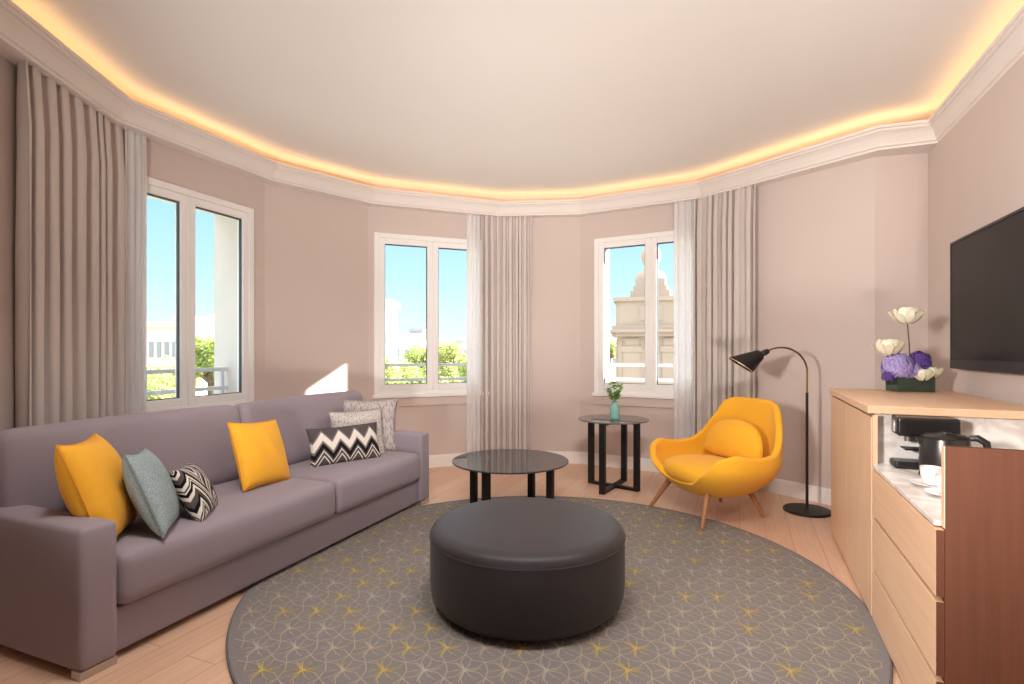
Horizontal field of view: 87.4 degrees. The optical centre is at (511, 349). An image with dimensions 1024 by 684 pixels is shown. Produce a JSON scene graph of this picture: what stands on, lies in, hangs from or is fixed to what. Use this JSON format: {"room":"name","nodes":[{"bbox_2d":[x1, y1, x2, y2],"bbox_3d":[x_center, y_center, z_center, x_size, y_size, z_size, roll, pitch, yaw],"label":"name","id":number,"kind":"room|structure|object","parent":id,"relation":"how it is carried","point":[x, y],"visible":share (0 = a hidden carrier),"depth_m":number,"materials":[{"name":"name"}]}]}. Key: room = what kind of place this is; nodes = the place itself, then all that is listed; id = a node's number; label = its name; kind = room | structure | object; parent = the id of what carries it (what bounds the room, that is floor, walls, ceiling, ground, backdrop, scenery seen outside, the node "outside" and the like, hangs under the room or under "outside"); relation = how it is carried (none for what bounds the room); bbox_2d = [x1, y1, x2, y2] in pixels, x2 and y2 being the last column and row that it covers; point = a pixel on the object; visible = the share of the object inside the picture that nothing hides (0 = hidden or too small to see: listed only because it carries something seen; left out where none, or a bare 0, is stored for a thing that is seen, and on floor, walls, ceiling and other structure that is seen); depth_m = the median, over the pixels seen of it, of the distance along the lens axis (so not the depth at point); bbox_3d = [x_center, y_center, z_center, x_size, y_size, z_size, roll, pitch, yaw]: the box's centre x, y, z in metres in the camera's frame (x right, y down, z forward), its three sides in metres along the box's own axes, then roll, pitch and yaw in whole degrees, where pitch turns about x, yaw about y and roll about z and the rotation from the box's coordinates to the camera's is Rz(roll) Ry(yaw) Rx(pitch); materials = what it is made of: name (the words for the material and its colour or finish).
{"room":"hotel room","nodes":[
{"label":"hotel room","id":0,"kind":"room"},
{"bbox_2d":[0,55,16,429],"bbox_3d":[-2.650,-0.227,1.839,0.420,2.953,3.395,0,0,-8],"label":"wall","id":1,"kind":"structure","parent":0,"point":[8,70],"depth_m":2.72,"materials":[{"name":"paint"}]},
{"bbox_2d":[123,99,264,400],"bbox_3d":[-2.615,-0.227,4.141,0.420,2.953,1.543,0,0,21],"label":"wall","id":2,"kind":"structure","parent":0,"point":[164,163],"depth_m":4.64,"materials":[{"name":"paint"}]},
{"bbox_2d":[15,60,125,427],"bbox_3d":[-2.559,-0.133,3.204,0.100,2.735,1.004,0,0,-8],"label":"curtain","id":3,"kind":"object","parent":2,"relation":"hanging from","point":[70,222],"visible":0.54,"depth_m":3.00,"materials":[{"name":"beige fabric"}]},
{"bbox_2d":[125,128,146,413],"bbox_3d":[-2.538,-0.133,3.610,0.028,2.735,0.143,0,0,21],"label":"sheer curtain","id":4,"kind":"object","parent":2,"relation":"hanging from","point":[135,143],"visible":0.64,"depth_m":3.62,"materials":[{"name":"white fabric"}]},
{"bbox_2d":[147,176,253,411],"bbox_3d":[-2.648,-0.355,4.102,0.545,1.700,1.240,0,0,21],"label":"window","id":5,"kind":"structure","parent":2,"relation":"in","point":[186,200],"depth_m":4.06,"materials":[{"name":"white paint"}]},
{"bbox_2d":[265,156,367,400],"bbox_3d":[-1.971,-0.227,5.236,0.420,2.953,1.212,0,0,43],"label":"wall","id":6,"kind":"structure","parent":0,"point":[316,246],"depth_m":5.04,"materials":[{"name":"paint"}]},
{"bbox_2d":[368,183,497,454],"bbox_3d":[-0.887,-0.227,5.926,1.606,2.953,0.420,0,0,-22],"label":"wall","id":7,"kind":"structure","parent":0,"point":[446,425],"depth_m":5.68,"materials":[{"name":"paint"}]},
{"bbox_2d":[374,395,480,406],"bbox_3d":[-0.842,0.544,5.707,1.222,0.092,0.020,0,0,-22],"label":"trim","id":8,"kind":"structure","parent":7,"relation":"attached to","point":[442,400],"depth_m":5.68,"materials":[{"name":"paint"}]},
{"bbox_2d":[373,232,488,398],"bbox_3d":[-0.930,-0.355,5.927,1.252,1.700,0.545,0,0,-22],"label":"window","id":9,"kind":"structure","parent":7,"relation":"in","point":[432,387],"depth_m":5.69,"materials":[{"name":"white paint"}]},
{"bbox_2d":[429,453,464,467],"bbox_3d":[-0.808,1.186,5.721,1.413,0.128,0.018,0,0,-22],"label":"baseboard","id":10,"kind":"structure","parent":7,"relation":"attached to","point":[443,460],"depth_m":5.74,"materials":[{"name":"paint"}]},
{"bbox_2d":[0,463,902,683],"bbox_3d":[-1.258,1.310,-0.069,6.026,0.120,13.473,0,0,21],"label":"floor","id":11,"kind":"structure","parent":0,"point":[192,649],"depth_m":3.34,"materials":[{"name":"brown wood"}]},
{"bbox_2d":[0,391,428,681],"bbox_3d":[-1.568,0.796,3.376,0.947,0.907,2.592,0,0,21],"label":"sofa","id":12,"kind":"object","parent":11,"relation":"on","point":[74,593],"visible":0.76,"depth_m":2.49,"materials":[{"name":"fabric"}]},
{"bbox_2d":[54,433,137,536],"bbox_3d":[-1.822,0.610,2.369,0.255,0.473,0.517,0,0,-19],"label":"throw pillow","id":13,"kind":"object","parent":12,"relation":"on","point":[89,475],"visible":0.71,"depth_m":2.21,"materials":[{"name":"yellow fabric"}]},
{"bbox_2d":[0,405,239,511],"bbox_3d":[-2.023,0.595,2.898,0.272,0.505,1.258,0,0,21],"label":"cushion","id":14,"kind":"object","parent":12,"relation":"on","point":[199,436],"depth_m":2.76,"materials":[{"name":"fabric"}]},
{"bbox_2d":[122,447,180,539],"bbox_3d":[-1.655,0.645,2.469,0.216,0.415,0.426,0,0,-19],"label":"throw pillow","id":15,"kind":"object","parent":12,"relation":"on","point":[151,490],"visible":0.99,"depth_m":2.33,"materials":[{"name":"fabric"}]},
{"bbox_2d":[170,462,217,521],"bbox_3d":[-1.583,0.705,2.678,0.180,0.280,0.346,0,0,-17],"label":"throw pillow","id":16,"kind":"object","parent":12,"relation":"on","point":[196,494],"visible":0.96,"depth_m":2.56,"materials":[{"name":"fabric"}]},
{"bbox_2d":[116,477,334,603],"bbox_3d":[-1.679,0.928,2.883,0.794,0.258,1.293,0,0,21],"label":"seat cushion","id":17,"kind":"object","parent":12,"relation":"on","point":[242,526],"depth_m":2.59,"materials":[{"name":"fabric"}]},
{"bbox_2d":[227,419,289,491],"bbox_3d":[-1.518,0.622,3.237,0.205,0.414,0.429,0,0,19],"label":"throw pillow","id":18,"kind":"object","parent":12,"relation":"on","point":[258,448],"visible":0.98,"depth_m":3.14,"materials":[{"name":"yellow fabric"}]},
{"bbox_2d":[234,391,362,465],"bbox_3d":[-1.558,0.595,4.077,0.272,0.505,1.268,0,0,21],"label":"cushion","id":19,"kind":"object","parent":12,"relation":"on","point":[293,415],"depth_m":3.85,"materials":[{"name":"fabric"}]},
{"bbox_2d":[305,422,380,466],"bbox_3d":[-1.211,0.685,3.897,0.561,0.269,0.152,0,0,-45],"label":"throw pillow","id":20,"kind":"object","parent":12,"relation":"on","point":[333,445],"visible":1,"depth_m":3.83,"materials":[{"name":"black fabric"}]},
{"bbox_2d":[289,451,419,513],"bbox_3d":[-1.258,0.928,3.952,0.794,0.258,0.993,0,0,21],"label":"seat cushion","id":21,"kind":"object","parent":12,"relation":"on","point":[361,484],"depth_m":3.70,"materials":[{"name":"fabric"}]},
{"bbox_2d":[328,409,384,452],"bbox_3d":[-1.196,0.653,4.154,0.420,0.365,0.168,0,0,-33],"label":"throw pillow","id":22,"kind":"object","parent":12,"relation":"on","point":[337,419],"visible":0.36,"depth_m":4.15,"materials":[{"name":"grey fabric"}]},
{"bbox_2d":[343,398,397,450],"bbox_3d":[-1.165,0.618,4.367,0.461,0.437,0.179,0,0,-10],"label":"throw pillow","id":23,"kind":"object","parent":12,"relation":"on","point":[388,407],"visible":0.44,"depth_m":4.35,"materials":[{"name":"grey fabric"}]},
{"bbox_2d":[226,496,892,683],"bbox_3d":[0.190,1.243,2.980,3.143,0.014,3.143,0,0,-33],"label":"rug","id":24,"kind":"object","parent":11,"relation":"on","point":[720,603],"visible":0.69,"depth_m":2.44,"materials":[{"name":"grey carpet"}]},
{"bbox_2d":[452,449,568,502],"bbox_3d":[-0.012,1.034,4.070,0.880,0.405,0.880,0,0,0],"label":"coffee table","id":25,"kind":"object","parent":24,"relation":"on","point":[495,461],"visible":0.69,"depth_m":4.00,"materials":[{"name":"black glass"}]},
{"bbox_2d":[429,497,625,640],"bbox_3d":[0.075,1.040,2.670,0.966,0.395,0.966,0,0,0],"label":"ottoman","id":26,"kind":"object","parent":24,"relation":"on","point":[518,568],"visible":1,"depth_m":2.30,"materials":[{"name":"grey leather"}]},
{"bbox_2d":[578,414,648,494],"bbox_3d":[0.925,0.938,4.890,0.636,0.625,0.636,0,0,0],"label":"side table","id":27,"kind":"object","parent":11,"relation":"on","point":[603,420],"visible":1,"depth_m":4.75,"materials":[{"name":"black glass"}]},
{"bbox_2d":[610,401,619,419],"bbox_3d":[0.925,0.544,4.830,0.086,0.160,0.086,0,0,0],"label":"bud vase","id":28,"kind":"object","parent":27,"relation":"on","point":[614,407],"visible":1,"depth_m":4.80,"materials":[{"name":"teal glass"}]},
{"bbox_2d":[604,381,622,401],"bbox_3d":[0.929,0.432,4.829,0.164,0.310,0.155,0,0,42],"label":"plant sprig","id":29,"kind":"object","parent":28,"relation":"in","point":[616,393],"visible":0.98,"depth_m":4.80,"materials":[{"name":"green plant"}]},
{"bbox_2d":[649,397,782,529],"bbox_3d":[1.562,0.816,4.087,0.793,0.879,0.897,0,0,-22],"label":"armchair","id":30,"kind":"object","parent":11,"relation":"on","point":[738,451],"visible":1,"depth_m":4.00,"materials":[{"name":"yellow fabric"}]},
{"bbox_2d":[663,454,725,482],"bbox_3d":[1.503,0.909,4.063,0.630,0.165,0.670,0,0,-23],"label":"seat cushion","id":31,"kind":"object","parent":30,"relation":"on","point":[692,468],"depth_m":3.94,"materials":[{"name":"yellow fabric"}]},
{"bbox_2d":[704,419,762,457],"bbox_3d":[1.717,0.688,4.152,0.152,0.301,0.580,0,0,-22],"label":"lumbar pillow","id":32,"kind":"object","parent":30,"relation":"on","point":[727,438],"depth_m":4.09,"materials":[{"name":"yellow fabric"}]},
{"bbox_2d":[728,346,830,517],"bbox_3d":[2.069,0.611,4.149,0.765,1.278,0.336,0,0,0],"label":"floor lamp","id":33,"kind":"object","parent":11,"relation":"on","point":[749,361],"visible":0.99,"depth_m":4.14,"materials":[{"name":"black metal"}]},
{"bbox_2d":[829,388,1023,683],"bbox_3d":[2.037,0.755,2.525,0.672,0.990,2.210,0,0,24],"label":"base cabinet","id":34,"kind":"object","parent":11,"relation":"on","point":[940,580],"visible":0.98,"depth_m":1.82,"materials":[{"name":"brown wood"}]},
{"bbox_2d":[873,463,940,525],"bbox_3d":[1.795,0.536,1.968,0.646,0.016,0.943,0,0,24],"label":"niche shelf","id":35,"kind":"object","parent":34,"relation":"attached to","point":[927,506],"depth_m":2.01,"materials":[{"name":"white stone"}]},
{"bbox_2d":[886,376,934,391],"bbox_3d":[2.494,0.210,3.359,0.222,0.098,0.120,0,0,4],"label":"flower vase","id":36,"kind":"object","parent":34,"relation":"on","point":[903,384],"visible":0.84,"depth_m":3.30,"materials":[{"name":"green glass"}]},
{"bbox_2d":[881,371,894,381],"bbox_3d":[2.345,0.163,3.338,0.077,0.073,0.074,0,0,0],"label":"hydrangea","id":37,"kind":"object","parent":36,"relation":"in","point":[887,376],"visible":0.96,"depth_m":3.32,"materials":[{"name":"purple plant"}]},
{"bbox_2d":[870,339,905,354],"bbox_3d":[2.357,0.053,3.358,0.183,0.246,0.181,0,0,0],"label":"rose","id":38,"kind":"object","parent":36,"relation":"in","point":[886,346],"visible":0.98,"depth_m":3.31,"materials":[{"name":"beige plant"}]},
{"bbox_2d":[880,353,914,377],"bbox_3d":[2.409,0.098,3.349,0.182,0.163,0.177,0,0,0],"label":"hydrangea","id":39,"kind":"object","parent":36,"relation":"in","point":[899,364],"visible":0.91,"depth_m":3.29,"materials":[{"name":"purple plant"}]},
{"bbox_2d":[888,307,925,355],"bbox_3d":[2.474,-0.047,3.359,0.194,0.444,0.196,0,0,0],"label":"rose","id":40,"kind":"object","parent":36,"relation":"in","point":[909,315],"visible":1,"depth_m":3.32,"materials":[{"name":"beige plant"}]},
{"bbox_2d":[903,363,921,377],"bbox_3d":[2.479,0.121,3.327,0.115,0.102,0.112,0,0,0],"label":"hydrangea","id":41,"kind":"object","parent":36,"relation":"in","point":[917,368],"visible":0.41,"depth_m":3.28,"materials":[{"name":"purple plant"}]},
{"bbox_2d":[908,351,931,368],"bbox_3d":[2.541,0.070,3.349,0.137,0.133,0.143,0,0,0],"label":"hydrangea","id":42,"kind":"object","parent":36,"relation":"in","point":[920,358],"visible":0.7,"depth_m":3.30,"materials":[{"name":"purple plant"}]},
{"bbox_2d":[914,369,936,380],"bbox_3d":[2.530,0.150,3.304,0.137,0.076,0.140,0,0,0],"label":"rose","id":43,"kind":"object","parent":36,"relation":"in","point":[923,374],"visible":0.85,"depth_m":3.26,"materials":[{"name":"beige plant"}]},
{"bbox_2d":[927,366,943,378],"bbox_3d":[2.594,0.141,3.341,0.162,0.088,0.158,0,0,0],"label":"rose","id":44,"kind":"object","parent":36,"relation":"in","point":[935,370],"visible":0.35,"depth_m":3.28,"materials":[{"name":"beige plant"}]},
{"bbox_2d":[910,478,937,487],"bbox_3d":[1.623,0.520,2.075,0.136,0.014,0.136,0,0,0],"label":"saucer","id":45,"kind":"object","parent":34,"relation":"on","point":[918,481],"visible":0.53,"depth_m":2.09,"materials":[{"name":"white ceramic"}]},
{"bbox_2d":[920,465,940,484],"bbox_3d":[1.624,0.485,2.067,0.074,0.066,0.088,0,0,-3],"label":"cup","id":46,"kind":"object","parent":45,"relation":"on","point":[927,472],"visible":0.68,"depth_m":2.06,"materials":[{"name":"white ceramic"}]},
{"bbox_2d":[889,414,960,469],"bbox_3d":[1.834,0.412,2.389,0.235,0.230,0.125,0,0,24],"label":"coffee machine","id":47,"kind":"object","parent":34,"relation":"on","point":[908,426],"visible":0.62,"depth_m":2.36,"materials":[{"name":"black plastic"}]},
{"bbox_2d":[889,457,918,469],"bbox_3d":[1.814,0.511,2.398,0.190,0.032,0.110,0,0,24],"label":"drip tray","id":48,"kind":"object","parent":47,"relation":"on","point":[903,463],"depth_m":2.38,"materials":[{"name":"black plastic"}]},
{"bbox_2d":[924,488,940,496],"bbox_3d":[1.573,0.520,1.933,0.136,0.014,0.136,0,0,0],"label":"saucer","id":49,"kind":"object","parent":34,"relation":"on","point":[935,491],"visible":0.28,"depth_m":1.97,"materials":[{"name":"white ceramic"}]},
{"bbox_2d":[935,473,940,492],"bbox_3d":[1.579,0.485,1.931,0.088,0.066,0.074,0,0,17],"label":"cup","id":50,"kind":"object","parent":49,"relation":"on","point":[937,475],"visible":0.19,"depth_m":1.94,"materials":[{"name":"white ceramic"}]},
{"bbox_2d":[915,431,991,475],"bbox_3d":[1.802,0.433,2.208,0.180,0.188,0.213,0,0,-14],"label":"kettle","id":51,"kind":"object","parent":34,"relation":"on","point":[930,443],"visible":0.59,"depth_m":2.18,"materials":[{"name":"black plastic"}]},
{"bbox_2d":[11,0,1023,197],"bbox_3d":[-1.258,-1.803,-0.069,6.026,0.200,13.473,0,0,21],"label":"ceiling","id":52,"kind":"structure","parent":0,"point":[490,98],"depth_m":3.29,"materials":[{"name":"paint"}]},
{"bbox_2d":[498,196,579,451],"bbox_3d":[0.315,-0.227,6.163,1.106,2.953,0.420,0,0,5],"label":"wall","id":53,"kind":"structure","parent":0,"point":[555,240],"depth_m":5.94,"materials":[{"name":"paint"}]},
{"bbox_2d":[467,214,479,452],"bbox_3d":[-0.421,-0.133,5.831,0.156,2.735,0.021,0,0,-22],"label":"sheer curtain","id":54,"kind":"object","parent":53,"relation":"hanging from","point":[473,221],"visible":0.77,"depth_m":5.83,"materials":[{"name":"white fabric"}]},
{"bbox_2d":[481,215,531,450],"bbox_3d":[-0.063,-0.133,5.902,0.559,2.735,0.125,0,0,-5],"label":"curtain","id":55,"kind":"object","parent":53,"relation":"hanging from","point":[506,242],"visible":0.84,"depth_m":5.89,"materials":[{"name":"beige fabric"}]},
{"bbox_2d":[546,451,579,463],"bbox_3d":[0.299,1.186,5.945,0.913,0.128,0.018,0,0,5],"label":"baseboard","id":56,"kind":"structure","parent":53,"relation":"attached to","point":[573,457],"depth_m":5.91,"materials":[{"name":"paint"}]},
{"bbox_2d":[580,177,700,458],"bbox_3d":[1.416,-0.227,5.779,1.470,2.953,0.420,0,0,30],"label":"wall","id":57,"kind":"structure","parent":0,"point":[660,424],"depth_m":5.77,"materials":[{"name":"paint"}]},
{"bbox_2d":[580,452,659,472],"bbox_3d":[1.304,1.186,5.591,1.275,0.128,0.018,0,0,30],"label":"baseboard","id":58,"kind":"structure","parent":57,"relation":"attached to","point":[646,464],"depth_m":5.68,"materials":[{"name":"paint"}]},
{"bbox_2d":[594,396,673,408],"bbox_3d":[1.376,0.544,5.549,1.108,0.092,0.020,0,0,30],"label":"trim","id":59,"kind":"structure","parent":57,"relation":"attached to","point":[599,400],"depth_m":5.58,"materials":[{"name":"paint"}]},
{"bbox_2d":[592,230,691,399],"bbox_3d":[1.546,-0.355,5.725,1.260,1.700,0.545,0,0,30],"label":"window","id":60,"kind":"structure","parent":57,"relation":"in","point":[651,388],"depth_m":5.59,"materials":[{"name":"white paint"}]},
{"bbox_2d":[701,128,874,488],"bbox_3d":[2.454,-0.227,4.842,0.420,2.953,1.590,0,0,-37],"label":"wall","id":61,"kind":"structure","parent":0,"point":[815,231],"depth_m":4.42,"materials":[{"name":"paint"}]},
{"bbox_2d":[674,200,692,438],"bbox_3d":[1.702,-0.133,5.315,0.190,2.735,0.026,0,0,30],"label":"sheer curtain","id":62,"kind":"object","parent":61,"relation":"hanging from","point":[683,211],"visible":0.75,"depth_m":5.31,"materials":[{"name":"white fabric"}]},
{"bbox_2d":[693,184,755,435],"bbox_3d":[1.987,-0.133,5.007,0.091,2.735,0.627,0,0,-38],"label":"curtain","id":63,"kind":"object","parent":61,"relation":"hanging from","point":[724,248],"visible":0.64,"depth_m":5.04,"materials":[{"name":"beige fabric"}]},
{"bbox_2d":[759,478,830,504],"bbox_3d":[2.305,1.186,4.676,0.018,0.128,1.503,0,0,-37],"label":"baseboard","id":64,"kind":"structure","parent":61,"relation":"attached to","point":[822,495],"depth_m":4.52,"materials":[{"name":"paint"}]},
{"bbox_2d":[875,153,927,388],"bbox_3d":[3.220,-0.227,4.182,0.837,2.953,0.420,0,0,14],"label":"wall","id":65,"kind":"structure","parent":0,"point":[901,181],"depth_m":4.04,"materials":[{"name":"paint"}]},
{"bbox_2d":[928,54,1023,405],"bbox_3d":[2.551,-0.227,2.142,0.420,2.953,4.821,0,0,23],"label":"wall","id":66,"kind":"structure","parent":0,"point":[976,170],"depth_m":3.27,"materials":[{"name":"paint"}]},
{"bbox_2d":[0,0,1023,217],"bbox_3d":[0.222,-1.539,2.998,5.765,0.138,5.998,0,0,0],"label":"trim","id":67,"kind":"structure","parent":66,"relation":"attached to","point":[22,38],"depth_m":3.99,"materials":[{"name":"paint"}]},
{"bbox_2d":[950,207,1023,374],"bbox_3d":[2.534,-0.278,2.751,0.080,0.785,1.300,0,0,23],"label":"television","id":68,"kind":"object","parent":66,"relation":"attached to","point":[987,263],"visible":1,"depth_m":2.86,"materials":[{"name":"plastic"}]},
{"label":"outside","id":69,"kind":"structure","parent":0,"visible":0},
{"bbox_2d":[610,246,673,384],"bbox_3d":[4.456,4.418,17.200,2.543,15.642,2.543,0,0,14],"label":"building","id":70,"kind":"structure","parent":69,"point":[629,330],"depth_m":16.29,"materials":[{"name":"stone"}]},
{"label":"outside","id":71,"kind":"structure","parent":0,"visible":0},
{"bbox_3d":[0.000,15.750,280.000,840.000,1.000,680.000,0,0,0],"label":"ground","id":72,"kind":"structure","parent":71,"visible":0},
{"bbox_2d":[147,365,165,386],"bbox_3d":[-14.021,7.907,20.096,2.406,14.695,2.011,0,0,0],"label":"tree","id":73,"kind":"object","parent":72,"relation":"on","point":[150,365],"visible":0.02,"depth_m":19.86,"materials":[{"name":"green plant"}]},
{"bbox_2d":[147,355,202,399],"bbox_3d":[-10.916,7.719,16.937,2.052,15.071,1.866,0,0,-35],"label":"tree","id":74,"kind":"object","parent":72,"relation":"on","point":[169,379],"visible":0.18,"depth_m":16.53,"materials":[{"name":"green plant"}]},
{"bbox_2d":[147,322,213,395],"bbox_3d":[-40.369,5.995,68.000,5.921,18.510,12.600,0,0,0],"label":"building","id":75,"kind":"structure","parent":72,"relation":"on","point":[160,335],"depth_m":62.00,"materials":[{"name":"white"}]},
{"bbox_2d":[172,316,213,323],"bbox_3d":[-45.560,5.254,80.000,2.257,19.992,12.600,0,0,0],"label":"building","id":76,"kind":"structure","parent":72,"relation":"on","point":[197,319],"depth_m":77.22,"materials":[{"name":"white"}]},
{"bbox_2d":[195,335,213,394],"bbox_3d":[-7.284,7.428,13.022,1.320,15.651,1.322,0,0,0],"label":"tree","id":77,"kind":"object","parent":72,"relation":"on","point":[204,349],"visible":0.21,"depth_m":12.67,"materials":[{"name":"green plant"}]},
{"bbox_2d":[385,299,400,362],"bbox_3d":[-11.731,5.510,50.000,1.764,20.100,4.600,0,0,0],"label":"building","id":78,"kind":"structure","parent":72,"relation":"on","point":[391,306],"depth_m":49.19,"materials":[{"name":"white"}]},
{"bbox_2d":[385,354,417,383],"bbox_3d":[-4.351,7.707,19.970,1.891,15.093,1.736,0,0,-19],"label":"tree","id":79,"kind":"object","parent":72,"relation":"on","point":[390,372],"visible":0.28,"depth_m":19.68,"materials":[{"name":"green plant"}]},
{"bbox_2d":[389,371,425,383],"bbox_3d":[-2.844,7.920,15.005,1.418,14.668,1.449,0,0,-24],"label":"tree","id":80,"kind":"object","parent":72,"relation":"on","point":[419,375],"visible":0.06,"depth_m":15.10,"materials":[{"name":"green plant"}]},
{"bbox_2d":[397,334,425,367],"bbox_3d":[-16.418,6.430,86.000,6.570,17.641,12.600,0,0,0],"label":"building","id":81,"kind":"structure","parent":72,"relation":"on","point":[404,341],"depth_m":80.00,"materials":[{"name":"white"}]},
{"bbox_2d":[402,344,425,375],"bbox_3d":[-4.347,7.473,26.020,2.092,15.562,1.978,0,0,0],"label":"tree","id":82,"kind":"object","parent":72,"relation":"on","point":[414,356],"visible":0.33,"depth_m":25.84,"materials":[{"name":"green plant"}]},
{"bbox_2d":[408,328,425,333],"bbox_3d":[-21.493,5.198,126.000,3.287,20.104,12.600,0,0,0],"label":"building","id":83,"kind":"structure","parent":72,"relation":"on","point":[412,330],"depth_m":120.01,"materials":[{"name":"white"}]},
{"bbox_2d":[421,376,451,382],"bbox_3d":[-1.685,7.929,12.509,1.231,14.650,1.180,0,0,0],"label":"tree","id":84,"kind":"object","parent":72,"relation":"on","point":[442,381],"visible":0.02,"depth_m":12.54,"materials":[{"name":"green plant"}]},
{"bbox_2d":[439,340,450,382],"bbox_3d":[-20.149,6.206,156.000,8.996,18.089,12.600,0,0,0],"label":"building","id":85,"kind":"structure","parent":72,"relation":"on","point":[440,341],"depth_m":150.01,"materials":[{"name":"white"}]},
{"bbox_2d":[439,340,466,381],"bbox_3d":[-2.510,7.428,21.905,1.927,15.651,1.676,0,0,27],"label":"tree","id":86,"kind":"object","parent":72,"relation":"on","point":[451,352],"visible":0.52,"depth_m":21.41,"materials":[{"name":"green plant"}]},
{"bbox_2d":[449,338,466,381],"bbox_3d":[-9.328,6.485,106.000,4.704,17.529,12.600,0,0,0],"label":"building","id":87,"kind":"structure","parent":72,"relation":"on","point":[463,341],"depth_m":100.00,"materials":[{"name":"white"}]},
{"bbox_2d":[458,359,466,381],"bbox_3d":[-0.996,7.657,17.972,1.604,15.195,1.858,0,0,0],"label":"tree","id":88,"kind":"object","parent":72,"relation":"on","point":[463,368],"visible":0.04,"depth_m":17.45,"materials":[{"name":"green plant"}]},
{"bbox_2d":[610,340,615,381],"bbox_3d":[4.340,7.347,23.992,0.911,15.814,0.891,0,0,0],"label":"tree","id":89,"kind":"object","parent":72,"relation":"on","point":[612,343],"visible":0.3,"depth_m":23.85,"materials":[{"name":"green plant"}]},
{"bbox_2d":[610,335,615,381],"bbox_3d":[22.798,5.870,136.000,6.906,18.760,12.600,0,0,0],"label":"building","id":90,"kind":"structure","parent":72,"relation":"on","point":[613,360],"depth_m":130.01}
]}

